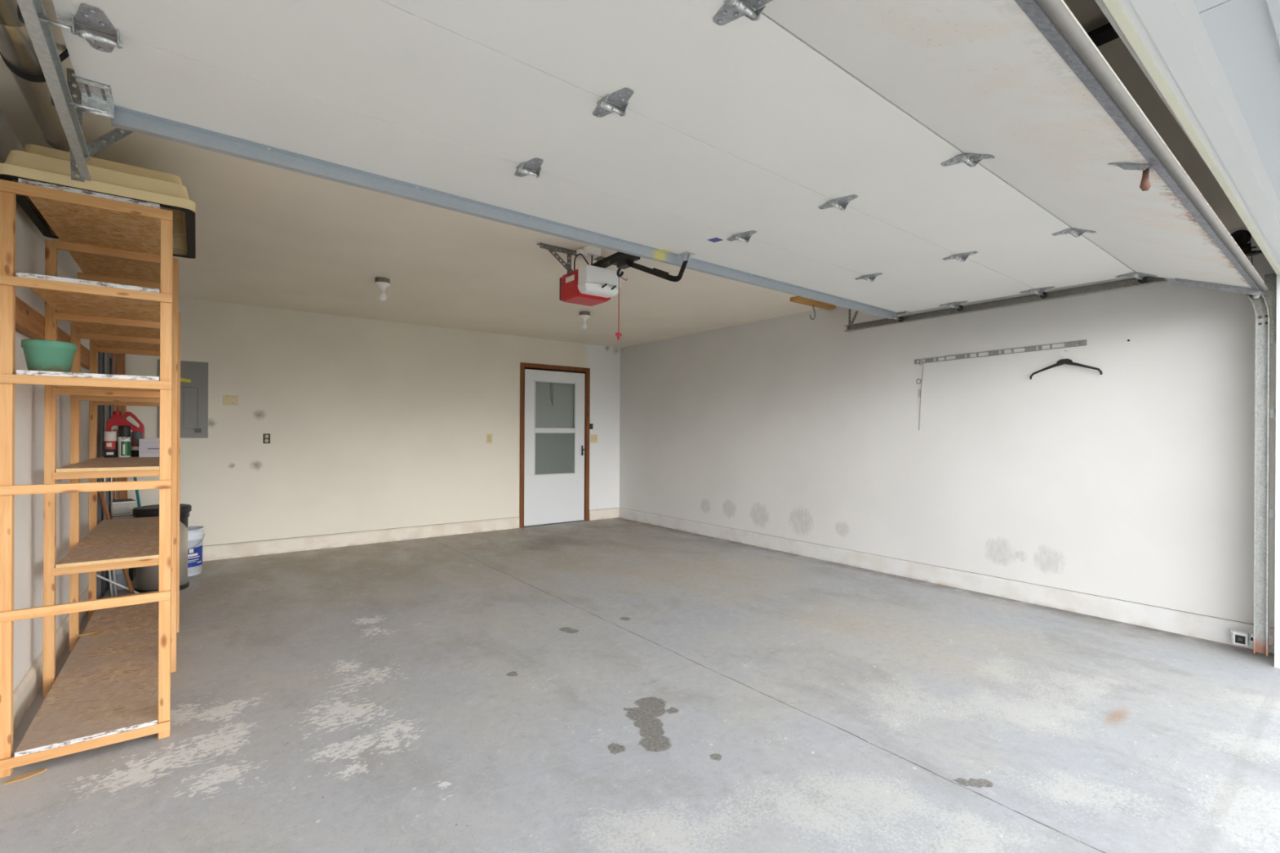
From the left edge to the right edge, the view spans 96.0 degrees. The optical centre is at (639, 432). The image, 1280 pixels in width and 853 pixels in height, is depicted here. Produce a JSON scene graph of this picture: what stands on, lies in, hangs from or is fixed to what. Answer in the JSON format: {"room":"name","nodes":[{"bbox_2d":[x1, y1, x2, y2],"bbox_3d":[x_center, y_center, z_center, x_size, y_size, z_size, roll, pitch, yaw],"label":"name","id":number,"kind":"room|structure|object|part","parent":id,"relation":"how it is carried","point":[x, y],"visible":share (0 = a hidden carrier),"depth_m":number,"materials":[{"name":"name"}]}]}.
{"room":"garage","nodes":[
{"label":"garage","id":0,"kind":"room"},
{"bbox_2d":[0,111,89,690],"bbox_3d":[-2.696,-0.010,2.426,0.120,2.440,6.389,0,0,-38],"label":"wall","id":1,"kind":"structure","parent":0,"point":[29,241],"depth_m":2.67,"materials":[{"name":"paint"}]},
{"bbox_2d":[13,585,88,733],"bbox_3d":[-2.641,1.141,2.461,0.020,0.137,6.369,0,0,-38],"label":"baseboard","id":2,"kind":"structure","parent":1,"relation":"attached to","point":[24,695],"depth_m":2.63,"materials":[{"name":"paint"}]},
{"bbox_2d":[115,297,620,546],"bbox_3d":[-2.486,-0.011,6.704,5.667,2.440,0.140,0,0,-38],"label":"wall","id":3,"kind":"structure","parent":0,"point":[372,424],"depth_m":6.18,"materials":[{"name":"paint"}]},
{"bbox_2d":[156,359,208,438],"bbox_3d":[-4.191,-0.304,5.290,0.367,0.707,0.028,0,0,-38],"label":"breaker panel","id":4,"kind":"object","parent":3,"relation":"attached to","point":[193,375],"visible":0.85,"depth_m":5.33,"materials":[{"name":"grey metal"}]},
{"bbox_3d":[-4.200,-0.225,5.279,0.240,0.380,0.006,0,0,-38],"label":"panel door","id":5,"kind":"part","parent":4,"relation":"part of","materials":[{"name":"grey metal"}]},
{"bbox_2d":[222,395,237,405],"bbox_3d":[-3.915,-0.310,5.513,0.116,0.096,0.010,0,0,-38],"label":"blank plate","id":6,"kind":"object","parent":3,"relation":"attached to","point":[227,399],"visible":1,"depth_m":5.51,"materials":[{"name":"beige plastic"}]},
{"bbox_2d":[262,433,270,443],"bbox_3d":[-3.684,0.060,5.690,0.060,0.096,0.010,0,0,-38],"label":"wall outlet","id":7,"kind":"object","parent":3,"relation":"attached to","point":[266,437],"visible":1,"depth_m":5.69,"materials":[{"name":"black plastic"}]},
{"bbox_2d":[202,507,619,561],"bbox_3d":[-2.444,1.139,6.641,5.427,0.140,0.020,0,0,-38],"label":"baseboard","id":8,"kind":"structure","parent":3,"relation":"attached to","point":[225,551],"depth_m":6.19,"materials":[{"name":"paint"}]},
{"bbox_2d":[486,433,492,443],"bbox_3d":[-1.853,0.074,7.096,0.072,0.116,0.010,0,0,-38],"label":"light switch","id":9,"kind":"object","parent":3,"relation":"attached to","point":[489,437],"visible":1,"depth_m":7.09,"materials":[{"name":"beige plastic"}]},
{"bbox_2d":[519,362,590,528],"bbox_3d":[-1.132,0.162,7.683,1.044,2.107,0.160,0,0,-38],"label":"door","id":10,"kind":"structure","parent":3,"relation":"in","point":[555,406],"depth_m":7.68,"materials":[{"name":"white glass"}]},
{"bbox_3d":[-1.169,0.192,7.731,0.912,2.028,0.038,0,0,-38],"label":"door","id":11,"kind":"part","parent":10,"relation":"part of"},
{"bbox_3d":[-1.171,-0.511,7.685,0.040,0.298,0.016,0,0,-38],"label":"closer chain","id":12,"kind":"part","parent":10,"relation":"part of","materials":[{"name":"metal"}]},
{"bbox_3d":[-1.132,-0.056,7.677,0.624,1.240,0.036,0,0,-38],"label":"sash frame","id":13,"kind":"part","parent":10,"relation":"part of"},
{"bbox_2d":[590,434,597,442],"bbox_3d":[-0.639,0.085,8.027,0.110,0.116,0.014,0,0,-38],"label":"light switch","id":14,"kind":"object","parent":3,"relation":"attached to","point":[593,437],"visible":1,"depth_m":8.03,"materials":[{"name":"beige plastic"}]},
{"bbox_2d":[0,0,1245,347],"bbox_3d":[-0.496,-1.269,4.123,5.667,0.100,6.649,0,0,-38],"label":"ceiling","id":15,"kind":"structure","parent":0,"point":[268,236],"depth_m":4.00,"materials":[{"name":"paint"}]},
{"bbox_2d":[0,0,86,151],"bbox_3d":[-1.613,-1.160,1.435,0.173,0.129,2.151,0,0,-38],"label":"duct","id":16,"kind":"object","parent":15,"relation":"hanging from","point":[17,51],"visible":0.54,"depth_m":1.77,"materials":[{"name":"metal"}]},
{"bbox_2d":[17,0,133,182],"bbox_3d":[-1.160,-0.030,1.155,0.277,2.407,2.475,0,0,-38],"label":"door track","id":17,"kind":"object","parent":15,"relation":"attached to","point":[61,90],"visible":0.8,"depth_m":1.63,"materials":[{"name":"metal"}]},
{"bbox_2d":[374,276,390,301],"bbox_3d":[-2.055,-1.139,4.602,0.116,0.177,0.116,0,0,-38],"label":"bulb","id":18,"kind":"object","parent":15,"relation":"attached to","point":[382,282],"depth_m":4.58,"materials":[{"name":"white glass"}]},
{"bbox_3d":[-2.055,-1.094,4.602,0.060,0.087,0.060,0,0,-38],"label":"bulb","id":19,"kind":"part","parent":18,"relation":"part of","materials":[{"name":"white glass"}]},
{"bbox_2d":[578,311,590,329],"bbox_3d":[-0.562,-1.132,5.843,0.116,0.177,0.116,0,0,-38],"label":"bulb","id":20,"kind":"object","parent":15,"relation":"attached to","point":[584,315],"depth_m":5.82,"materials":[{"name":"white glass"}]},
{"bbox_3d":[-0.562,-1.087,5.843,0.060,0.087,0.060,0,0,-38],"label":"bulb","id":21,"kind":"part","parent":20,"relation":"part of","materials":[{"name":"white glass"}]},
{"bbox_2d":[576,245,600,259],"bbox_3d":[-0.346,-1.188,3.815,0.140,0.060,0.110,0,0,-38],"label":"receptacle","id":22,"kind":"object","parent":15,"relation":"attached to","point":[587,251],"visible":0.88,"depth_m":3.78,"materials":[{"name":"white plastic"}]},
{"bbox_2d":[790,296,835,310],"bbox_3d":[1.599,-1.191,5.312,0.580,0.035,0.085,0,0,-38],"label":"block","id":23,"kind":"object","parent":15,"relation":"attached to","point":[798,300],"visible":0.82,"depth_m":5.27,"materials":[{"name":"brown wood"}]},
{"bbox_2d":[809,305,815,319],"bbox_3d":[1.593,-1.106,5.319,0.010,0.135,0.062,0,0,-38],"label":"ceiling hook","id":24,"kind":"object","parent":23,"relation":"hanging from","point":[813,305],"visible":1,"depth_m":5.31,"materials":[{"name":"metal"}]},
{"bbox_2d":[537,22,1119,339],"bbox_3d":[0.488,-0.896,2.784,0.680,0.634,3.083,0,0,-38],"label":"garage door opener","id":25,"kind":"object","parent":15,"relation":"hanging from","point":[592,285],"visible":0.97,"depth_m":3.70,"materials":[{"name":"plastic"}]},
{"bbox_3d":[-0.446,-0.977,3.997,0.248,0.156,0.021,0,0,-38],"label":"panel","id":26,"kind":"part","parent":25,"relation":"part of","materials":[{"name":"plastic"}]},
{"bbox_3d":[-0.463,-1.015,3.808,0.002,0.035,0.110,0,0,-38],"label":"name plate","id":27,"kind":"part","parent":25,"relation":"part of","materials":[{"name":"white paper"}]},
{"bbox_3d":[-0.372,-1.114,3.776,0.124,0.114,0.044,0,0,-6],"label":"power cord","id":28,"kind":"part","parent":25,"relation":"part of","materials":[{"name":"black plastic"}]},
{"bbox_2d":[577,264,620,297],"bbox_3d":[-0.255,-0.982,3.748,0.269,0.160,0.138,0,0,-38],"label":"light","id":29,"kind":"object","parent":25,"relation":"attached to","point":[593,282],"depth_m":3.71,"materials":[{"name":"plastic"}]},
{"bbox_3d":[-0.134,-0.602,3.608,0.042,0.039,0.012,0,0,-38],"label":"pull handle","id":30,"kind":"part","parent":25,"relation":"part of","materials":[{"name":"red plastic"}]},
{"bbox_3d":[-0.123,-1.002,3.597,0.018,0.064,0.066,0,0,-38],"label":"release lever","id":31,"kind":"part","parent":25,"relation":"part of","materials":[{"name":"black plastic"}]},
{"bbox_3d":[-0.104,-0.800,3.584,0.080,0.367,0.011,0,0,45],"label":"release cord","id":32,"kind":"part","parent":25,"relation":"part of","materials":[{"name":"red plastic"}]},
{"bbox_3d":[0.078,-0.947,3.338,0.026,0.226,0.546,0,0,-40],"label":"door arm","id":33,"kind":"part","parent":25,"relation":"part of","materials":[{"name":"black paint"}]},
{"bbox_2d":[0,517,1279,852],"bbox_3d":[-0.440,1.296,4.032,5.667,0.150,6.881,0,0,-38],"label":"floor","id":34,"kind":"structure","parent":0,"point":[617,685],"depth_m":2.45,"materials":[{"name":"concrete"}]},
{"bbox_2d":[4,768,46,784],"bbox_3d":[-2.162,1.210,2.029,0.034,0.004,0.106,0,0,27],"label":"chip","id":35,"kind":"object","parent":34,"relation":"on","point":[27,775],"visible":1,"depth_m":2.03,"materials":[{"name":"beige wood"}]},
{"bbox_2d":[0,177,180,777],"bbox_3d":[-2.811,0.154,3.103,0.517,2.110,2.456,0,0,-38],"label":"shelving","id":36,"kind":"object","parent":34,"relation":"on","point":[113,686],"visible":1,"depth_m":2.50,"materials":[{"name":"brown wood"}]},
{"bbox_3d":[-2.243,0.165,2.039,0.036,2.094,0.036,0,0,-38],"label":"post","id":37,"kind":"part","parent":36,"relation":"part of","materials":[{"name":"brown wood"}]},
{"bbox_2d":[21,338,76,372],"bbox_3d":[-2.196,-0.279,2.145,0.145,0.115,0.145,0,0,-38],"label":"flower pot","id":38,"kind":"object","parent":36,"relation":"on","point":[42,355],"visible":0.84,"depth_m":2.10,"materials":[{"name":"green plastic"}]},
{"bbox_3d":[-2.716,0.165,2.656,0.036,2.090,0.036,0,0,-38],"label":"post","id":39,"kind":"part","parent":36,"relation":"part of","materials":[{"name":"brown wood"}]},
{"bbox_3d":[-2.542,1.161,2.781,0.422,0.035,0.024,0,0,-38],"label":"rail","id":40,"kind":"part","parent":36,"relation":"part of","materials":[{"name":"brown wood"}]},
{"bbox_3d":[-3.133,0.242,3.197,0.036,1.930,0.036,0,0,-38],"label":"post","id":41,"kind":"part","parent":36,"relation":"part of","materials":[{"name":"brown wood"}]},
{"bbox_3d":[-2.058,1.164,2.151,0.473,0.035,0.018,0,0,-38],"label":"rail","id":42,"kind":"part","parent":36,"relation":"part of","materials":[{"name":"brown wood"}]},
{"bbox_3d":[-2.055,0.646,2.151,0.473,0.035,0.018,0,0,-38],"label":"rail","id":43,"kind":"part","parent":36,"relation":"part of","materials":[{"name":"brown wood"}]},
{"bbox_3d":[-2.053,0.204,2.151,0.473,0.033,0.018,0,0,-38],"label":"rail","id":44,"kind":"part","parent":36,"relation":"part of","materials":[{"name":"brown wood"}]},
{"bbox_3d":[-2.050,-0.188,2.150,0.473,0.032,0.021,0,0,-38],"label":"rail","id":45,"kind":"part","parent":36,"relation":"part of","materials":[{"name":"brown wood"}]},
{"bbox_3d":[-2.049,-0.533,2.151,0.473,0.032,0.018,0,0,-38],"label":"rail","id":46,"kind":"part","parent":36,"relation":"part of","materials":[{"name":"brown wood"}]},
{"bbox_2d":[75,631,97,636],"bbox_3d":[-3.083,1.121,3.213,0.028,0.004,0.086,0,0,36],"label":"chip","id":47,"kind":"object","parent":36,"relation":"on","point":[94,632],"visible":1,"depth_m":3.21,"materials":[{"name":"beige wood"}]},
{"bbox_3d":[-2.047,-0.862,2.151,0.473,0.038,0.018,0,0,-38],"label":"rail","id":48,"kind":"part","parent":36,"relation":"part of","materials":[{"name":"brown wood"}]},
{"bbox_3d":[-3.562,0.255,3.756,0.036,1.900,0.036,0,0,-38],"label":"post","id":49,"kind":"part","parent":36,"relation":"part of","materials":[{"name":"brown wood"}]},
{"bbox_2d":[0,143,195,258],"bbox_3d":[-2.275,-0.988,2.500,0.554,0.175,0.860,0,0,-38],"label":"plastic tub","id":50,"kind":"object","parent":36,"relation":"on","point":[35,162],"visible":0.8,"depth_m":2.23,"materials":[{"name":"beige plastic"}]},
{"bbox_2d":[92,631,103,637],"bbox_3d":[-3.014,1.121,3.206,0.027,0.004,0.081,0,0,-18],"label":"chip","id":51,"kind":"object","parent":36,"relation":"on","point":[98,633],"visible":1,"depth_m":3.21,"materials":[{"name":"brown wood"}]},
{"bbox_3d":[-2.539,0.643,2.781,0.422,0.035,0.024,0,0,-38],"label":"rail","id":52,"kind":"part","parent":36,"relation":"part of","materials":[{"name":"brown wood"}]},
{"bbox_3d":[-2.537,0.201,2.781,0.422,0.033,0.024,0,0,-38],"label":"rail","id":53,"kind":"part","parent":36,"relation":"part of","materials":[{"name":"brown wood"}]},
{"bbox_3d":[-2.534,-0.191,2.781,0.422,0.032,0.024,0,0,-38],"label":"rail","id":54,"kind":"part","parent":36,"relation":"part of","materials":[{"name":"brown wood"}]},
{"bbox_3d":[-2.533,-0.535,2.781,0.422,0.032,0.024,0,0,-38],"label":"rail","id":55,"kind":"part","parent":36,"relation":"part of","materials":[{"name":"brown wood"}]},
{"bbox_3d":[-2.531,-0.865,2.781,0.422,0.038,0.024,0,0,-38],"label":"rail","id":56,"kind":"part","parent":36,"relation":"part of","materials":[{"name":"brown wood"}]},
{"bbox_2d":[103,431,117,457],"bbox_3d":[-3.456,0.077,3.763,0.066,0.170,0.067,0,0,-38],"label":"spray can","id":57,"kind":"object","parent":36,"relation":"on","point":[110,437],"visible":1,"depth_m":3.74,"materials":[{"name":"red metal"}]},
{"bbox_3d":[-2.960,-0.193,3.315,0.398,0.032,0.024,0,0,-38],"label":"rail","id":58,"kind":"part","parent":36,"relation":"part of","materials":[{"name":"brown wood"}]},
{"bbox_3d":[-2.958,-0.538,3.315,0.398,0.032,0.024,0,0,-38],"label":"rail","id":59,"kind":"part","parent":36,"relation":"part of","materials":[{"name":"brown wood"}]},
{"bbox_3d":[-2.957,-0.867,3.315,0.398,0.038,0.024,0,0,-38],"label":"rail","id":60,"kind":"part","parent":36,"relation":"part of","materials":[{"name":"brown wood"}]},
{"bbox_2d":[117,425,130,457],"bbox_3d":[-3.395,0.059,3.796,0.064,0.208,0.068,0,0,-38],"label":"spray can","id":61,"kind":"object","parent":36,"relation":"on","point":[124,431],"visible":0.98,"depth_m":3.77,"materials":[{"name":"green metal"}]},
{"bbox_2d":[122,444,124,454],"bbox_3d":[-3.377,0.110,3.772,0.010,0.065,0.003,0,0,-38],"label":"print","id":62,"kind":"object","parent":61,"relation":"attached to","point":[123,445],"depth_m":3.77,"materials":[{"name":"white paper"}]},
{"bbox_2d":[106,411,144,456],"bbox_3d":[-3.470,0.010,3.890,0.188,0.304,0.093,0,0,-38],"label":"jug","id":63,"kind":"object","parent":36,"relation":"on","point":[112,424],"visible":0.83,"depth_m":3.85,"materials":[{"name":"red plastic"}]},
{"bbox_3d":[-3.403,-0.196,3.864,0.365,0.032,0.024,0,0,-38],"label":"rail","id":64,"kind":"part","parent":36,"relation":"part of","materials":[{"name":"brown wood"}]},
{"bbox_3d":[-3.401,-0.541,3.864,0.365,0.032,0.024,0,0,-38],"label":"rail","id":65,"kind":"part","parent":36,"relation":"part of","materials":[{"name":"brown wood"}]},
{"bbox_2d":[131,431,142,457],"bbox_3d":[-3.378,0.079,3.874,0.058,0.168,0.059,0,0,-38],"label":"aerosol can","id":66,"kind":"object","parent":36,"relation":"on","point":[135,436],"visible":0.69,"depth_m":3.85,"materials":[{"name":"black metal"}]},
{"bbox_2d":[131,446,138,449],"bbox_3d":[-3.369,0.105,3.857,0.056,0.025,0.020,0,0,-28],"label":"print","id":67,"kind":"object","parent":66,"relation":"attached to","point":[132,447],"depth_m":3.85,"materials":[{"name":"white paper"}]},
{"bbox_2d":[138,439,159,457],"bbox_3d":[-3.267,0.103,3.858,0.124,0.120,0.082,0,0,-38],"label":"carton","id":68,"kind":"object","parent":36,"relation":"on","point":[147,447],"visible":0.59,"depth_m":3.82,"materials":[{"name":"white cardboard"}]},
{"bbox_2d":[139,443,159,453],"bbox_3d":[-3.243,0.096,3.826,0.116,0.074,0.002,0,0,-38],"label":"print","id":69,"kind":"object","parent":68,"relation":"attached to","point":[144,447],"depth_m":3.82},
{"bbox_3d":[-1.912,0.167,2.325,0.036,2.094,0.086,0,0,-38],"label":"post","id":70,"kind":"part","parent":36,"relation":"part of","materials":[{"name":"brown wood"}]},
{"bbox_3d":[-2.384,0.166,2.942,0.036,2.090,0.086,0,0,-38],"label":"post","id":71,"kind":"part","parent":36,"relation":"part of","materials":[{"name":"brown wood"}]},
{"bbox_3d":[-2.812,0.244,3.475,0.062,1.930,0.086,0,0,-38],"label":"post","id":72,"kind":"part","parent":36,"relation":"part of","materials":[{"name":"brown wood"}]},
{"bbox_2d":[96,346,113,599],"bbox_3d":[-3.987,0.282,4.290,0.058,1.840,0.540,0,0,-38],"label":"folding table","id":73,"kind":"object","parent":34,"relation":"on","point":[105,362],"visible":0.26,"depth_m":4.13,"materials":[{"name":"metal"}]},
{"bbox_3d":[-3.971,0.286,4.303,0.017,1.732,0.437,0,0,-38],"label":"leg frame","id":74,"kind":"part","parent":73,"relation":"part of","materials":[{"name":"metal"}]},
{"bbox_2d":[108,569,112,596],"bbox_3d":[-3.852,0.953,4.182,0.047,0.501,0.013,0,0,-38],"label":"metal pole","id":75,"kind":"object","parent":34,"relation":"on","point":[109,571],"visible":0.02,"depth_m":4.18,"materials":[{"name":"white metal"}]},
{"bbox_2d":[111,352,115,499],"bbox_3d":[-4.538,0.224,4.954,0.058,1.951,0.083,0,0,-38],"label":"wood board","id":76,"kind":"object","parent":34,"relation":"on","point":[113,355],"visible":0.02,"depth_m":4.97,"materials":[{"name":"brown wood"}]},
{"bbox_2d":[112,569,116,595],"bbox_3d":[-3.834,0.953,4.196,0.046,0.501,0.013,0,0,-38],"label":"metal pole","id":77,"kind":"object","parent":34,"relation":"on","point":[113,571],"visible":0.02,"depth_m":4.20,"materials":[{"name":"grey metal"}]},
{"bbox_2d":[97,491,134,594],"bbox_3d":[-3.718,0.777,4.092,0.229,0.832,0.023,0,0,-22],"label":"shovel","id":78,"kind":"object","parent":34,"relation":"on","point":[100,493],"visible":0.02,"depth_m":4.07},
{"bbox_2d":[97,574,139,593],"bbox_3d":[-3.704,1.090,4.108,0.288,0.213,0.013,0,0,-33],"label":"curtain rod","id":79,"kind":"object","parent":34,"relation":"on","point":[98,575],"visible":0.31,"depth_m":4.09,"materials":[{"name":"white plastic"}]},
{"bbox_2d":[111,568,128,590],"bbox_3d":[-4.000,1.037,4.433,0.118,0.330,0.115,0,0,-38],"label":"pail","id":80,"kind":"object","parent":34,"relation":"on","point":[119,575],"visible":0.12,"depth_m":4.40,"materials":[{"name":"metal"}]},
{"bbox_2d":[116,353,127,499],"bbox_3d":[-4.481,0.249,4.998,0.115,1.901,0.052,0,0,22],"label":"wood board","id":81,"kind":"object","parent":34,"relation":"on","point":[120,357],"visible":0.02,"depth_m":5.00,"materials":[{"name":"brown wood"}]},
{"bbox_2d":[128,515,136,580],"bbox_3d":[-4.273,0.946,4.755,0.200,0.508,0.366,0,0,-38],"label":"storage tote","id":82,"kind":"object","parent":34,"relation":"on","point":[132,571],"visible":0.07,"depth_m":4.68,"materials":[{"name":"plastic"}]},
{"bbox_2d":[112,514,133,519],"bbox_3d":[-4.229,0.680,4.699,0.156,0.022,0.218,0,0,-42],"label":"book","id":83,"kind":"object","parent":82,"relation":"on","point":[132,515],"visible":0.27,"depth_m":4.63,"materials":[{"name":"white paper"}]},
{"bbox_2d":[112,512,133,516],"bbox_3d":[-4.229,0.659,4.699,0.156,0.020,0.218,0,0,-32],"label":"book","id":84,"kind":"object","parent":83,"relation":"on","point":[128,513],"visible":0.23,"depth_m":4.62,"materials":[{"name":"white paper"}]},
{"bbox_2d":[112,508,133,514],"bbox_3d":[-4.229,0.636,4.699,0.218,0.024,0.156,0,0,43],"label":"book","id":85,"kind":"object","parent":84,"relation":"on","point":[130,510],"visible":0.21,"depth_m":4.63,"materials":[{"name":"white paper"}]},
{"bbox_2d":[112,501,137,511],"bbox_3d":[-4.229,0.599,4.698,0.156,0.050,0.218,0,0,-28],"label":"book","id":86,"kind":"object","parent":85,"relation":"on","point":[124,506],"visible":0.48,"depth_m":4.63,"materials":[{"name":"white paper"}]},
{"bbox_2d":[112,498,136,504],"bbox_3d":[-4.229,0.563,4.698,0.218,0.020,0.156,0,0,40],"label":"book","id":87,"kind":"object","parent":86,"relation":"on","point":[122,501],"visible":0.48,"depth_m":4.67,"materials":[{"name":"white paper"}]},
{"bbox_2d":[133,476,141,506],"bbox_3d":[-4.143,0.733,4.811,0.608,0.936,0.056,0,0,39],"label":"broom","id":88,"kind":"object","parent":34,"relation":"on","point":[134,477],"visible":0.02,"depth_m":4.87,"materials":[{"name":"teal plastic"}]},
{"bbox_2d":[133,503,191,592],"bbox_3d":[-3.665,0.884,4.427,0.348,0.640,0.348,0,0,-38],"label":"trash can","id":89,"kind":"object","parent":34,"relation":"on","point":[147,577],"visible":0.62,"depth_m":4.31,"materials":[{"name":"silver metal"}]},
{"bbox_3d":[-3.663,0.611,4.427,0.348,0.095,0.348,0,0,-38],"label":"lid","id":90,"kind":"part","parent":89,"relation":"part of","materials":[{"name":"black plastic"}]},
{"bbox_2d":[187,525,204,576],"bbox_3d":[-3.884,1.010,4.887,0.312,0.385,0.307,0,0,-38],"label":"pail","id":91,"kind":"object","parent":34,"relation":"on","point":[195,533],"visible":0.45,"depth_m":4.86,"materials":[{"name":"plastic"}]},
{"bbox_2d":[187,553,197,556],"bbox_3d":[-3.755,1.028,4.839,0.012,0.018,0.083,0,0,21],"label":"print","id":92,"kind":"object","parent":91,"relation":"on","point":[188,554],"depth_m":4.83,"materials":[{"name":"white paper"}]},
{"bbox_2d":[619,226,1275,627],"bbox_3d":[1.702,0.012,5.806,0.120,2.440,6.389,0,0,-38],"label":"wall","id":93,"kind":"structure","parent":0,"point":[1134,481],"depth_m":4.41,"materials":[{"name":"paint"}]},
{"bbox_2d":[618,507,1274,653],"bbox_3d":[1.646,1.162,5.756,0.020,0.140,6.369,0,0,-38],"label":"baseboard","id":94,"kind":"structure","parent":93,"relation":"attached to","point":[1188,624],"depth_m":4.37,"materials":[{"name":"white paint"}]},
{"bbox_2d":[914,339,1086,364],"bbox_3d":[2.691,-0.607,4.414,0.011,0.059,1.189,0,0,-38],"label":"rail","id":95,"kind":"object","parent":93,"relation":"attached to","point":[1071,344],"visible":1,"depth_m":4.34,"materials":[{"name":"metal"}]},
{"bbox_2d":[915,360,923,430],"bbox_3d":[2.353,-0.314,4.847,0.020,0.591,0.066,0,0,-21],"label":"wire hook","id":96,"kind":"object","parent":95,"relation":"hanging from","point":[919,390],"visible":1,"depth_m":4.85,"materials":[{"name":"metal"}]},
{"bbox_2d":[844,272,1276,656],"bbox_3d":[2.677,-0.008,4.155,0.213,2.402,2.583,0,0,-38],"label":"door track","id":97,"kind":"object","parent":93,"relation":"attached to","point":[1264,307],"visible":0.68,"depth_m":3.13,"materials":[{"name":"metal"}]},
{"bbox_2d":[17,0,1267,321],"bbox_3d":[0.823,-0.873,2.424,4.902,0.282,2.092,1,0,-38],"label":"garage door","id":98,"kind":"structure","parent":97,"relation":"attached to","point":[885,158],"depth_m":1.78,"materials":[{"name":"paint"}]},
{"bbox_3d":[0.331,-0.995,3.040,4.762,0.042,0.515,1,0,-38],"label":"door","id":99,"kind":"part","parent":98,"relation":"part of","materials":[{"name":"paint"}]},
{"bbox_3d":[0.978,-0.991,2.213,4.762,0.042,0.515,1,0,-38],"label":"door","id":100,"kind":"part","parent":98,"relation":"part of","materials":[{"name":"paint"}]},
{"bbox_3d":[1.296,-0.894,1.806,4.762,0.228,0.512,1,0,-38],"label":"door","id":101,"kind":"part","parent":98,"relation":"part of","materials":[{"name":"paint"}]},
{"bbox_3d":[1.480,-0.799,1.730,0.113,0.051,0.062,0,0,24],"label":"handle plate","id":102,"kind":"part","parent":98,"relation":"part of","materials":[{"name":"metal"}]},
{"bbox_3d":[1.520,-0.760,1.734,0.027,0.064,0.026,1,0,-38],"label":"lift handle","id":103,"kind":"part","parent":98,"relation":"part of","materials":[{"name":"metal"}]},
{"bbox_2d":[1230,629,1270,649],"bbox_3d":[3.471,1.166,3.270,0.165,0.116,0.081,0,0,30],"label":"sensor","id":104,"kind":"object","parent":93,"relation":"attached to","point":[1238,637],"visible":0.66,"depth_m":3.27,"materials":[{"name":"white plastic"}]},
{"bbox_3d":[2.969,-0.573,4.025,0.045,0.006,0.005,0,0,-38],"label":"nail","id":105,"kind":"object","parent":93,"relation":"attached to","visible":0},
{"bbox_2d":[1029,349,1102,379],"bbox_3d":[2.958,-0.482,4.018,0.022,0.191,0.424,0,0,-38],"label":"hanger","id":106,"kind":"object","parent":105,"relation":"hanging from","point":[1061,362],"visible":1,"depth_m":4.01,"materials":[{"name":"black plastic"}]},
{"bbox_2d":[1094,0,1276,608],"bbox_3d":[1.486,0.013,1.535,5.667,2.440,0.120,0,0,-38],"label":"wall","id":107,"kind":"structure","parent":0,"point":[1100,3],"depth_m":1.36,"materials":[{"name":"paint"}]},
{"bbox_2d":[1102,0,1279,274],"bbox_3d":[1.489,-0.864,1.516,4.901,0.036,0.108,0,0,-38],"label":"trim","id":108,"kind":"structure","parent":107,"relation":"attached to","point":[1171,38],"depth_m":1.47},
{"bbox_2d":[1193,0,1279,202],"bbox_3d":[1.625,-0.996,1.492,6.046,0.312,0.129,0,0,-38],"label":"soffit","id":109,"kind":"structure","parent":107,"relation":"attached to","point":[1244,35],"depth_m":1.32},
{"bbox_2d":[1231,229,1262,265],"bbox_3d":[3.365,-0.942,3.194,0.060,0.369,0.228,0,0,-38],"label":"pulley","id":110,"kind":"object","parent":107,"relation":"attached to","point":[1242,237],"visible":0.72,"depth_m":3.19,"materials":[{"name":"black plastic"}]},
{"bbox_2d":[1274,274,1279,668],"bbox_3d":[3.561,0.201,3.046,0.300,2.085,0.250,0,0,-38],"label":"trim","id":111,"kind":"structure","parent":107,"relation":"attached to","point":[1277,611],"depth_m":3.05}
]}

